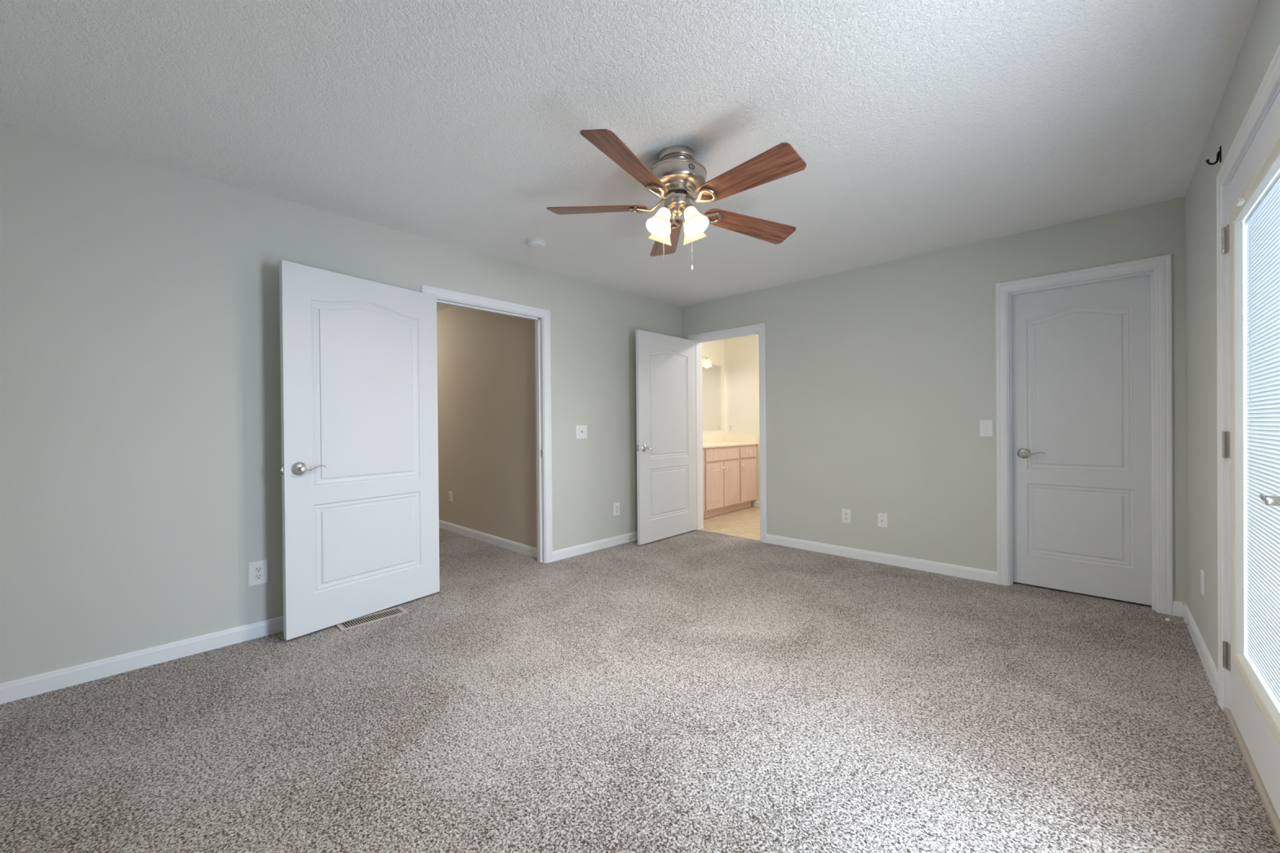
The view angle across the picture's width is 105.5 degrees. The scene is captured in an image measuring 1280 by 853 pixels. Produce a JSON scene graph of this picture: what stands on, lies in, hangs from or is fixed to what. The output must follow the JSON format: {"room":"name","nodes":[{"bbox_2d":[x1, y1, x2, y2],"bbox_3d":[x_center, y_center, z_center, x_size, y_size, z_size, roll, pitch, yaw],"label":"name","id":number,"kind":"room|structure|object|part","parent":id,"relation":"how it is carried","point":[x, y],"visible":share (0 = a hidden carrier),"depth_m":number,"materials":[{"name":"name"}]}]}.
{"room":"empty bedroom","nodes":[
{"label":"empty bedroom","id":0,"kind":"room"},
{"bbox_2d":[0,123,681,683],"bbox_3d":[-1.280,-0.077,3.613,0.110,2.440,5.180,0,0,43],"label":"wall","id":1,"kind":"structure","parent":0,"point":[140,434],"depth_m":2.41,"materials":[{"name":"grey paint"}]},
{"bbox_2d":[0,616,283,704],"bbox_3d":[-2.197,1.114,2.549,0.014,0.083,2.112,0,0,43],"label":"baseboard","id":2,"kind":"structure","parent":1,"relation":"attached to","point":[15,690],"depth_m":2.31,"materials":[{"name":"white paint"}]},
{"bbox_2d":[248,559,268,586],"bbox_3d":[-2.091,0.803,2.666,0.008,0.130,0.088,0,0,43],"label":"wall outlet","id":3,"kind":"object","parent":1,"relation":"attached to","point":[258,571],"visible":1,"depth_m":2.66,"materials":[{"name":"white plastic"}]},
{"bbox_2d":[254,566,262,572],"bbox_3d":[-2.090,0.784,2.664,0.004,0.029,0.035,0,0,43],"label":"socket","id":4,"kind":"object","parent":3,"relation":"attached to","point":[257,569],"depth_m":2.66,"materials":[{"name":"beige plastic"}]},
{"bbox_2d":[254,573,262,579],"bbox_3d":[-2.090,0.823,2.665,0.004,0.029,0.035,0,0,43],"label":"socket","id":5,"kind":"object","parent":3,"relation":"attached to","point":[257,576],"depth_m":2.66,"materials":[{"name":"beige plastic"}]},
{"bbox_2d":[279,259,439,640],"bbox_3d":[-1.652,0.124,2.968,0.146,2.024,0.924,0,0,34],"label":"door","id":6,"kind":"structure","parent":1,"relation":"in","point":[358,357],"depth_m":2.88,"materials":[{"name":"white wood"}]},
{"bbox_3d":[-1.829,0.229,2.625,0.056,0.074,0.074,0,0,34],"label":"handle","id":7,"kind":"part","parent":6,"relation":"part of","materials":[{"name":"silver metal"}]},
{"bbox_3d":[-1.783,0.228,2.662,0.020,0.027,0.122,0,0,34],"label":"lever","id":8,"kind":"part","parent":6,"relation":"part of","materials":[{"name":"silver metal"}]},
{"bbox_2d":[420,284,552,563],"bbox_3d":[-1.152,0.086,3.734,0.128,2.111,1.065,0,0,43],"label":"door frame","id":9,"kind":"structure","parent":1,"relation":"attached to","point":[541,317],"depth_m":4.05,"materials":[{"name":"white paint"}]},
{"bbox_2d":[576,425,586,439],"bbox_3d":[-0.516,0.051,4.326,0.018,0.120,0.122,0,0,43],"label":"light switch","id":10,"kind":"object","parent":1,"relation":"attached to","point":[581,430],"visible":1,"depth_m":4.33,"materials":[{"name":"white plastic"}]},
{"bbox_2d":[552,531,637,561],"bbox_3d":[-0.129,1.086,4.733,0.014,0.083,1.773,0,0,43],"label":"baseboard","id":11,"kind":"structure","parent":1,"relation":"attached to","point":[583,548],"depth_m":4.41,"materials":[{"name":"white paint"}]},
{"bbox_2d":[613,502,619,516],"bbox_3d":[-0.221,0.791,4.641,0.008,0.124,0.078,0,0,43],"label":"wall outlet","id":12,"kind":"object","parent":1,"relation":"attached to","point":[616,505],"visible":1,"depth_m":4.63,"materials":[{"name":"white plastic"}]},
{"bbox_2d":[436,306,537,548],"bbox_3d":[-2.095,-0.078,5.370,3.490,2.440,0.050,0,0,43],"label":"wall","id":13,"kind":"structure","parent":0,"point":[486,372],"depth_m":4.77,"materials":[{"name":"beige paint"}]},
{"bbox_2d":[448,491,452,502],"bbox_3d":[-2.075,0.768,5.322,0.072,0.113,0.008,0,0,43],"label":"wall outlet","id":14,"kind":"object","parent":13,"relation":"attached to","point":[450,492],"visible":1,"depth_m":5.31,"materials":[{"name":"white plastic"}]},
{"bbox_2d":[439,520,537,558],"bbox_3d":[-2.107,1.100,5.352,3.490,0.083,0.014,0,0,43],"label":"baseboard","id":15,"kind":"structure","parent":13,"relation":"attached to","point":[525,549],"depth_m":4.71,"materials":[{"name":"white paint"}]},
{"bbox_2d":[0,0,1258,311],"bbox_3d":[-1.176,-1.338,3.498,7.507,0.080,5.180,0,0,43],"label":"ceiling","id":16,"kind":"structure","parent":0,"point":[917,126],"depth_m":1.99,"materials":[{"name":"white paint"}]},
{"bbox_2d":[526,237,546,248],"bbox_3d":[-0.728,-1.281,3.413,0.134,0.040,0.134,0,0,43],"label":"smoke detector","id":17,"kind":"object","parent":16,"relation":"attached to","point":[533,242],"visible":1,"depth_m":3.38,"materials":[{"name":"white plastic"}]},
{"bbox_2d":[546,128,806,270],"bbox_3d":[0.188,-1.027,2.309,1.256,0.554,1.269,0,0,43],"label":"ceiling fan","id":18,"kind":"object","parent":16,"relation":"hanging from","point":[677,177],"visible":1,"depth_m":2.24,"materials":[{"name":"brown wood"}]},
{"bbox_3d":[-0.211,-1.090,2.442,0.507,0.006,0.158,5,13,14],"label":"blade","id":19,"kind":"part","parent":18,"relation":"part of","materials":[{"name":"brown wood"}]},
{"bbox_3d":[-0.037,-1.078,2.002,0.158,0.006,0.507,20,8,32],"label":"blade","id":20,"kind":"part","parent":18,"relation":"part of","materials":[{"name":"brown wood"}]},
{"bbox_3d":[0.085,-0.961,2.261,0.118,0.130,0.118,0,0,3],"label":"lamp shade","id":21,"kind":"part","parent":18,"relation":"part of","materials":[{"name":"white glass"}]},
{"bbox_3d":[0.098,-0.962,2.437,0.118,0.130,0.118,0,0,3],"label":"lamp shade","id":22,"kind":"part","parent":18,"relation":"part of","materials":[{"name":"white glass"}]},
{"bbox_3d":[0.101,-0.973,2.276,0.053,0.082,0.062,0,0,43],"label":"bulb","id":23,"kind":"part","parent":18,"relation":"part of","materials":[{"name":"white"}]},
{"bbox_3d":[0.153,-1.060,2.745,0.158,0.006,0.507,-9,1,-4],"label":"blade","id":24,"kind":"part","parent":18,"relation":"part of","materials":[{"name":"brown wood"}]},
{"bbox_3d":[0.125,-1.028,2.296,0.047,0.060,0.062,0,0,43],"label":"lamp arm","id":25,"kind":"part","parent":18,"relation":"part of","materials":[{"name":"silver metal"}]},
{"bbox_3d":[0.246,-0.974,2.264,0.062,0.082,0.053,0,0,43],"label":"bulb","id":26,"kind":"part","parent":18,"relation":"part of","materials":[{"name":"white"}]},
{"bbox_3d":[0.274,-0.963,2.424,0.118,0.130,0.118,0,0,3],"label":"lamp shade","id":27,"kind":"part","parent":18,"relation":"part of","materials":[{"name":"white glass"}]},
{"bbox_3d":[0.261,-0.962,2.248,0.118,0.130,0.118,0,0,3],"label":"lamp shade","id":28,"kind":"part","parent":18,"relation":"part of","materials":[{"name":"white glass"}]},
{"bbox_3d":[0.553,-1.029,2.490,0.507,0.006,0.158,5,-14,-21],"label":"blade","id":29,"kind":"part","parent":18,"relation":"part of","materials":[{"name":"brown wood"}]},
{"bbox_3d":[0.436,-1.040,2.032,0.158,0.006,0.507,22,-11,-38],"label":"blade","id":30,"kind":"part","parent":18,"relation":"part of","materials":[{"name":"brown wood"}]},
{"bbox_2d":[0,506,1279,852],"bbox_3d":[-0.566,1.164,4.131,7.507,0.060,6.890,0,0,43],"label":"floor","id":31,"kind":"structure","parent":0,"point":[693,691],"depth_m":1.85,"materials":[{"name":"carpet"}]},
{"bbox_2d":[335,606,408,631],"bbox_3d":[-1.599,1.145,2.909,0.137,0.007,0.365,0,0,43],"label":"floor vent","id":32,"kind":"object","parent":31,"relation":"in","point":[380,615],"visible":0.89,"depth_m":2.90,"materials":[{"name":"beige metal"}]},
{"bbox_2d":[702,444,756,518],"bbox_3d":[0.891,0.684,6.257,0.569,0.856,1.550,0,0,43],"label":"vanity cabinet","id":33,"kind":"object","parent":31,"relation":"on","point":[729,473],"visible":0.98,"depth_m":6.13,"materials":[{"name":"brown wood"}]},
{"bbox_3d":[0.907,0.722,5.913,0.018,0.546,0.363,0,0,43],"label":"door","id":34,"kind":"part","parent":33,"relation":"part of","materials":[{"name":"brown wood"}]},
{"bbox_3d":[0.915,0.722,5.906,0.004,0.448,0.265,0,0,43],"label":"raised panel","id":35,"kind":"part","parent":33,"relation":"part of","materials":[{"name":"brown wood"}]},
{"bbox_3d":[1.030,0.349,6.045,0.018,0.138,0.730,0,0,43],"label":"false drawer","id":36,"kind":"part","parent":33,"relation":"part of","materials":[{"name":"brown wood"}]},
{"bbox_2d":[702,434,758,448],"bbox_3d":[0.889,0.186,6.272,0.548,0.135,1.558,0,0,43],"label":"countertop","id":37,"kind":"structure","parent":33,"relation":"on","point":[717,440],"depth_m":6.70,"materials":[{"name":"stone"}]},
{"bbox_3d":[1.164,0.719,6.184,0.018,0.546,0.350,0,0,43],"label":"door","id":38,"kind":"part","parent":33,"relation":"part of","materials":[{"name":"brown wood"}]},
{"bbox_3d":[1.172,0.719,6.177,0.004,0.448,0.252,0,0,43],"label":"raised panel","id":39,"kind":"part","parent":33,"relation":"part of","materials":[{"name":"brown wood"}]},
{"bbox_3d":[1.440,0.343,6.478,0.018,0.138,0.392,0,0,43],"label":"drawer","id":40,"kind":"part","parent":33,"relation":"part of","materials":[{"name":"brown wood"}]},
{"bbox_3d":[1.443,0.715,6.479,0.018,0.546,0.392,0,0,43],"label":"door","id":41,"kind":"part","parent":33,"relation":"part of","materials":[{"name":"brown wood"}]},
{"bbox_3d":[1.451,0.715,6.472,0.004,0.448,0.294,0,0,43],"label":"raised panel","id":42,"kind":"part","parent":33,"relation":"part of","materials":[{"name":"brown wood"}]},
{"bbox_2d":[702,339,724,435],"bbox_3d":[0.633,-0.107,6.477,0.100,2.440,1.610,0,0,43],"label":"wall","id":43,"kind":"structure","parent":0,"point":[714,349],"depth_m":6.91,"materials":[{"name":"beige paint"}]},
{"bbox_2d":[702,353,712,367],"bbox_3d":[0.751,-0.884,6.389,0.195,0.197,0.532,0,0,43],"label":"vanity light","id":44,"kind":"object","parent":43,"relation":"attached to","point":[707,363],"visible":0.34,"depth_m":6.48,"materials":[{"name":"white glass"}]},
{"bbox_3d":[0.898,-0.851,6.513,0.152,0.099,0.152,0,0,43],"label":"lamp shade","id":45,"kind":"part","parent":44,"relation":"part of","materials":[{"name":"white glass"}]},
{"bbox_2d":[702,364,720,429],"bbox_3d":[0.700,-0.406,6.471,0.005,0.905,1.320,0,0,43],"label":"bathroom mirror","id":46,"kind":"object","parent":43,"relation":"attached to","point":[711,376],"visible":0.36,"depth_m":6.78,"materials":[{"name":"beige mirror"}]},
{"bbox_2d":[702,434,724,442],"bbox_3d":[0.697,0.170,6.453,0.020,0.101,1.558,0,0,43],"label":"backsplash","id":47,"kind":"structure","parent":43,"relation":"attached to","point":[717,437],"depth_m":6.79,"materials":[{"name":"stone"}]},
{"bbox_2d":[724,334,759,506],"bbox_3d":[2.159,-0.119,6.209,2.685,2.440,0.100,0,0,43],"label":"wall","id":48,"kind":"structure","parent":0,"point":[741,354],"depth_m":6.81,"materials":[{"name":"beige paint"}]},
{"bbox_2d":[728,423,733,431],"bbox_3d":[1.301,0.020,6.949,0.070,0.110,0.008,0,0,43],"label":"wall outlet","id":49,"kind":"object","parent":48,"relation":"attached to","point":[731,426],"visible":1,"depth_m":6.94,"materials":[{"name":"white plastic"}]},
{"bbox_2d":[752,500,759,507],"bbox_3d":[2.296,1.059,6.017,2.030,0.083,0.014,0,0,43],"label":"baseboard","id":50,"kind":"structure","parent":48,"relation":"attached to","point":[755,504],"depth_m":6.67,"materials":[{"name":"white paint"}]},
{"bbox_2d":[680,196,1186,604],"bbox_3d":[1.903,-0.107,4.090,3.857,2.440,0.110,0,0,43],"label":"wall","id":51,"kind":"structure","parent":0,"point":[881,378],"depth_m":3.81,"materials":[{"name":"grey paint"}]},
{"bbox_2d":[635,329,696,545],"bbox_3d":[0.284,0.098,4.904,0.145,2.024,0.914,0,0,43],"label":"door","id":52,"kind":"structure","parent":51,"relation":"in","point":[665,365],"depth_m":4.85,"materials":[{"name":"white wood"}]},
{"bbox_3d":[0.060,0.204,4.596,0.056,0.074,0.074,0,0,43],"label":"handle","id":53,"kind":"part","parent":52,"relation":"part of","materials":[{"name":"silver metal"}]},
{"bbox_2d":[688,322,767,542],"bbox_3d":[0.907,0.062,5.023,0.927,2.111,0.128,0,0,43],"label":"door frame","id":54,"kind":"structure","parent":51,"relation":"attached to","point":[759,329],"depth_m":4.90,"materials":[{"name":"white paint"}]},
{"bbox_2d":[841,508,850,523],"bbox_3d":[1.762,0.766,4.154,0.073,0.117,0.008,0,0,43],"label":"wall outlet","id":55,"kind":"object","parent":51,"relation":"attached to","point":[846,513],"visible":1,"depth_m":4.15,"materials":[{"name":"white plastic"}]},
{"bbox_2d":[766,533,997,584],"bbox_3d":[1.861,1.072,4.059,1.825,0.083,0.014,0,0,43],"label":"baseboard","id":56,"kind":"structure","parent":51,"relation":"attached to","point":[984,575],"depth_m":3.91,"materials":[{"name":"white paint"}]},
{"bbox_2d":[877,512,887,528],"bbox_3d":[1.970,0.765,3.952,0.070,0.115,0.016,0,0,43],"label":"cable plate","id":57,"kind":"object","parent":51,"relation":"attached to","point":[882,517],"visible":1,"depth_m":3.95,"materials":[{"name":"white plastic"}]},
{"bbox_2d":[979,419,992,436],"bbox_3d":[2.469,0.013,3.468,0.074,0.120,0.018,0,0,43],"label":"light switch","id":58,"kind":"object","parent":51,"relation":"attached to","point":[985,426],"visible":1,"depth_m":3.47,"materials":[{"name":"white plastic"}]},
{"bbox_2d":[1012,275,1151,605],"bbox_3d":[2.886,0.084,3.211,0.690,2.024,0.146,0,0,43],"label":"door","id":59,"kind":"structure","parent":51,"relation":"in","point":[1082,353],"depth_m":3.18,"materials":[{"name":"white wood"}]},
{"bbox_3d":[2.655,0.187,3.369,0.074,0.074,0.056,0,0,43],"label":"handle","id":60,"kind":"part","parent":59,"relation":"part of","materials":[{"name":"silver metal"}]},
{"bbox_3d":[2.683,0.186,3.318,0.122,0.027,0.020,0,0,43],"label":"lever","id":61,"kind":"part","parent":59,"relation":"part of","materials":[{"name":"silver metal"}]},
{"bbox_2d":[995,253,1173,615],"bbox_3d":[2.854,0.051,3.179,0.840,2.117,0.128,0,0,43],"label":"door frame","id":62,"kind":"structure","parent":51,"relation":"attached to","point":[1159,268],"depth_m":2.94,"materials":[{"name":"white paint"}]},
{"bbox_2d":[1173,600,1182,617],"bbox_3d":[3.144,1.067,2.845,0.041,0.083,0.014,0,0,43],"label":"baseboard","id":63,"kind":"structure","parent":51,"relation":"attached to","point":[1177,606],"depth_m":2.84,"materials":[{"name":"white paint"}]},
{"bbox_2d":[1184,0,1279,669],"bbox_3d":[1.472,-0.088,0.932,0.140,2.440,5.070,0,0,43],"label":"wall","id":64,"kind":"structure","parent":0,"point":[1261,42],"depth_m":2.24,"materials":[{"name":"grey paint"}]},
{"bbox_2d":[1165,617,1188,626],"bbox_3d":[2.958,1.075,2.680,0.085,0.022,0.022,0,0,43],"label":"door stop","id":65,"kind":"object","parent":64,"relation":"attached to","point":[1166,619],"visible":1,"depth_m":2.67,"materials":[{"name":"silver metal"}]},
{"bbox_2d":[1182,602,1217,699],"bbox_3d":[2.756,1.073,2.394,0.014,0.083,1.203,0,0,43],"label":"baseboard","id":66,"kind":"structure","parent":64,"relation":"attached to","point":[1209,665],"depth_m":2.31,"materials":[{"name":"white paint"}]},
{"bbox_2d":[1200,568,1204,596],"bbox_3d":[2.721,0.756,2.353,0.007,0.117,0.073,0,0,43],"label":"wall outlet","id":67,"kind":"object","parent":64,"relation":"attached to","point":[1202,589],"visible":1,"depth_m":2.33,"materials":[{"name":"white plastic"}]},
{"bbox_2d":[1205,146,1221,164],"bbox_3d":[2.341,-1.103,1.986,0.042,0.068,0.014,0,0,43],"label":"wall hook","id":68,"kind":"object","parent":64,"relation":"attached to","point":[1219,153],"visible":1,"depth_m":1.98,"materials":[{"name":"black metal"}]},
{"bbox_3d":[2.340,-1.095,1.986,0.040,0.051,0.010,0,0,43],"label":"hook arm","id":69,"kind":"part","parent":68,"relation":"part of","materials":[{"name":"black metal"}]},
{"bbox_3d":[2.354,-1.105,1.973,0.004,0.064,0.014,0,0,43],"label":"hook plate","id":70,"kind":"part","parent":68,"relation":"part of","materials":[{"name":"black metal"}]},
{"bbox_2d":[1216,44,1279,843],"bbox_3d":[1.750,0.065,1.237,0.158,2.127,1.843,0,0,43],"label":"door frame","id":71,"kind":"structure","parent":64,"relation":"attached to","point":[1268,90],"depth_m":1.90,"materials":[{"name":"white paint"}]},
{"bbox_2d":[1221,92,1279,820],"bbox_3d":[1.924,0.089,1.519,0.108,2.028,1.081,0,0,43],"label":"door","id":72,"kind":"structure","parent":64,"relation":"in","point":[1251,237],"depth_m":1.63,"materials":[{"name":"white paint"}]},
{"bbox_3d":[2.276,-0.728,1.884,0.006,0.100,0.038,0,0,43],"label":"hinge plate","id":73,"kind":"part","parent":72,"relation":"part of","materials":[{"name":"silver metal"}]},
{"bbox_3d":[2.283,0.070,1.888,0.006,0.100,0.038,0,0,43],"label":"hinge plate","id":74,"kind":"part","parent":72,"relation":"part of","materials":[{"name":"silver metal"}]},
{"bbox_3d":[2.290,0.895,1.892,0.006,0.100,0.038,0,0,43],"label":"hinge plate","id":75,"kind":"part","parent":72,"relation":"part of","materials":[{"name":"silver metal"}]},
{"bbox_3d":[2.115,0.041,1.685,0.001,1.561,0.001,0,0,43],"label":"ladder cord","id":76,"kind":"part","parent":72,"relation":"part of","materials":[{"name":"white fabric"}]},
{"bbox_3d":[1.937,-0.727,1.489,0.016,0.020,0.680,0,0,43],"label":"blind rail","id":77,"kind":"part","parent":72,"relation":"part of","materials":[{"name":"white plastic"}]},
{"bbox_3d":[1.608,0.184,1.249,0.020,0.015,0.121,0,0,43],"label":"lever","id":78,"kind":"part","parent":72,"relation":"part of","materials":[{"name":"silver metal"}]},
{"bbox_2d":[1246,182,1279,703],"bbox_3d":[1.943,0.047,1.493,0.004,1.564,0.712,0,0,43],"label":"mini blind","id":79,"kind":"object","parent":72,"relation":"attached to","point":[1263,221],"depth_m":1.57,"materials":[{"name":"white plastic"}]},
{"bbox_3d":[1.585,0.185,1.193,0.064,0.074,0.074,0,0,43],"label":"handle","id":80,"kind":"part","parent":72,"relation":"part of","materials":[{"name":"silver metal"}]}
]}

